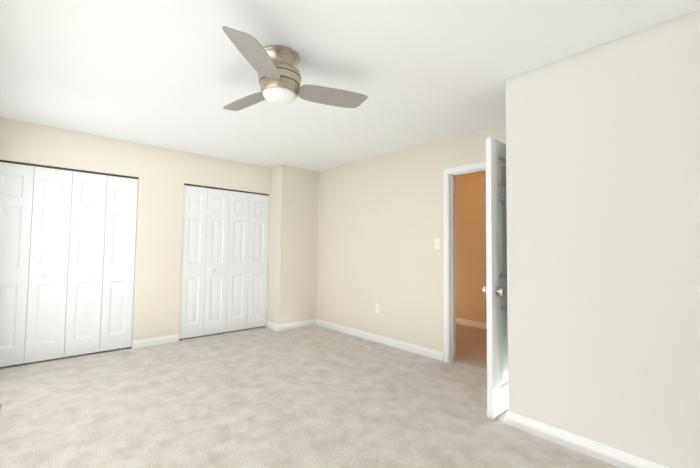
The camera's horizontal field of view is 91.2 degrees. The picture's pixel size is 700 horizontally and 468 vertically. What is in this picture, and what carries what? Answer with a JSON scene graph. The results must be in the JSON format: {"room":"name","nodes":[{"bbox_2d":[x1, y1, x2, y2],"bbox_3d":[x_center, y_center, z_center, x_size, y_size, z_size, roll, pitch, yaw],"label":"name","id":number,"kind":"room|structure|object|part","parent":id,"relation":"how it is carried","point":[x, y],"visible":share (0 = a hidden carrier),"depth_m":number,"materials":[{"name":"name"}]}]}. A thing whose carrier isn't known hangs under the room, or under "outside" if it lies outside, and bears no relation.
{"room":"empty bedroom","nodes":[
{"label":"empty bedroom","id":0,"kind":"room"},
{"bbox_2d":[0,117,270,347],"bbox_3d":[-2.155,0.152,4.509,3.960,2.440,0.120,3,-3,-42],"label":"wall","id":1,"kind":"structure","parent":0,"point":[163,175],"depth_m":4.19,"materials":[{"name":"beige paint"}]},
{"bbox_2d":[0,160,137,366],"bbox_3d":[-3.019,0.309,3.672,1.226,2.029,0.076,3,-3,-42],"label":"bifold closet door","id":2,"kind":"structure","parent":1,"relation":"in","point":[96,291],"depth_m":3.65,"materials":[{"name":"white paint"}]},
{"bbox_2d":[132,334,178,348],"bbox_3d":[-2.365,1.310,4.189,0.506,0.092,0.014,3,-3,-42],"label":"baseboard","id":3,"kind":"structure","parent":1,"relation":"attached to","point":[170,338],"depth_m":4.17,"materials":[{"name":"white paint"}]},
{"bbox_2d":[179,183,268,339],"bbox_3d":[-1.726,0.377,4.842,1.236,2.029,0.076,3,-3,-42],"label":"bifold closet door","id":4,"kind":"structure","parent":1,"relation":"in","point":[224,260],"depth_m":4.79,"materials":[{"name":"white paint"}]},
{"bbox_2d":[268,165,318,324],"bbox_3d":[-0.878,0.205,5.366,0.675,2.440,0.323,3,-3,-42],"label":"column","id":5,"kind":"structure","parent":0,"point":[292,289],"depth_m":5.20,"materials":[{"name":"beige paint"}]},
{"bbox_2d":[267,321,276,330],"bbox_3d":[-1.156,1.365,5.091,0.014,0.092,0.300,3,-3,-42],"label":"baseboard","id":6,"kind":"structure","parent":5,"relation":"attached to","point":[270,325],"depth_m":5.09,"materials":[{"name":"white paint"}]},
{"bbox_2d":[277,319,315,330],"bbox_3d":[-0.795,1.373,5.173,0.659,0.092,0.014,3,-3,-42],"label":"baseboard","id":7,"kind":"structure","parent":5,"relation":"attached to","point":[293,325],"depth_m":5.15,"materials":[{"name":"white paint"}]},
{"bbox_2d":[0,325,618,467],"bbox_3d":[-0.457,1.336,2.563,3.960,0.060,6.543,3,-3,-42],"label":"floor carpet","id":8,"kind":"object","parent":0,"point":[314,396],"visible":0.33,"depth_m":2.53,"materials":[{"name":"beige carpet"}]},
{"bbox_2d":[0,0,699,171],"bbox_3d":[-0.428,-1.161,2.675,3.960,0.060,6.543,3,-3,-42],"label":"ceiling","id":9,"kind":"structure","parent":0,"point":[178,75],"depth_m":2.31,"materials":[{"name":"paint"}]},
{"bbox_2d":[222,26,367,110],"bbox_3d":[-0.504,-0.997,2.307,1.053,0.302,1.001,3,-3,-42],"label":"ceiling fan","id":10,"kind":"object","parent":9,"relation":"hanging from","point":[279,75],"visible":1,"depth_m":2.14,"materials":[{"name":"silver metal"}]},
{"bbox_2d":[316,122,505,351],"bbox_3d":[0.583,0.177,4.345,0.120,2.440,3.798,3,-3,-42],"label":"wall","id":11,"kind":"structure","parent":0,"point":[380,224],"depth_m":4.33,"materials":[{"name":"beige paint"}]},
{"bbox_2d":[376,304,379,312],"bbox_3d":[0.357,0.970,4.452,0.009,0.115,0.070,3,-3,-42],"label":"electrical outlet","id":12,"kind":"object","parent":11,"relation":"attached to","point":[377,308],"visible":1,"depth_m":4.44,"materials":[{"name":"white plastic"}]},
{"bbox_2d":[316,319,443,360],"bbox_3d":[0.236,1.358,4.560,0.014,0.092,2.309,3,-3,-42],"label":"baseboard","id":13,"kind":"structure","parent":11,"relation":"attached to","point":[431,353],"depth_m":4.32,"materials":[{"name":"white paint"}]},
{"bbox_2d":[435,238,439,248],"bbox_3d":[0.968,0.107,3.817,0.023,0.115,0.070,3,-3,-42],"label":"light switch","id":14,"kind":"object","parent":11,"relation":"attached to","point":[437,243],"visible":1,"depth_m":3.81,"materials":[{"name":"white plastic"}]},
{"bbox_2d":[443,161,485,362],"bbox_3d":[1.424,0.315,3.407,0.154,2.100,1.044,3,-3,-42],"label":"door frame","id":15,"kind":"structure","parent":11,"relation":"in","point":[452,302],"depth_m":3.72,"materials":[{"name":"white paint"}]},
{"bbox_2d":[482,137,507,418],"bbox_3d":[1.326,0.314,2.755,0.903,2.005,0.151,3,-3,-42],"label":"entry door","id":16,"kind":"structure","parent":11,"relation":"in","point":[497,323],"depth_m":2.50,"materials":[{"name":"white paint"}]},
{"bbox_3d":[1.327,0.281,2.756,0.903,1.670,0.151,3,-3,-42],"label":"entry door hardware","id":17,"kind":"part","parent":16,"relation":"part of","materials":[{"name":"silver metal"}]},
{"bbox_2d":[455,171,486,322],"bbox_3d":[2.431,0.228,5.014,0.100,2.440,4.200,3,-3,-42],"label":"wall","id":18,"kind":"structure","parent":0,"point":[470,229],"depth_m":5.49,"materials":[{"name":"orange paint"}]},
{"bbox_2d":[456,318,486,328],"bbox_3d":[2.375,1.399,4.923,0.014,0.092,4.000,3,-3,-42],"label":"baseboard","id":19,"kind":"structure","parent":18,"relation":"attached to","point":[482,325],"depth_m":5.41,"materials":[{"name":"white paint"}]},
{"bbox_2d":[456,324,486,368],"bbox_3d":[1.783,1.444,4.385,1.810,0.060,4.000,3,-3,-42],"label":"floor","id":20,"kind":"structure","parent":0,"point":[471,345],"depth_m":4.33,"materials":[{"name":"wood"}]},
{"bbox_2d":[505,9,699,467],"bbox_3d":[1.854,0.073,1.692,0.120,2.440,2.085,3,-3,-42],"label":"wall","id":21,"kind":"structure","parent":0,"point":[603,215],"depth_m":1.97,"materials":[{"name":"beige paint"}]},
{"bbox_2d":[505,411,669,467],"bbox_3d":[1.735,1.245,1.656,0.014,0.092,1.946,3,-3,-42],"label":"baseboard","id":22,"kind":"structure","parent":21,"relation":"attached to","point":[600,451],"depth_m":2.05,"materials":[{"name":"white paint"}]}
]}

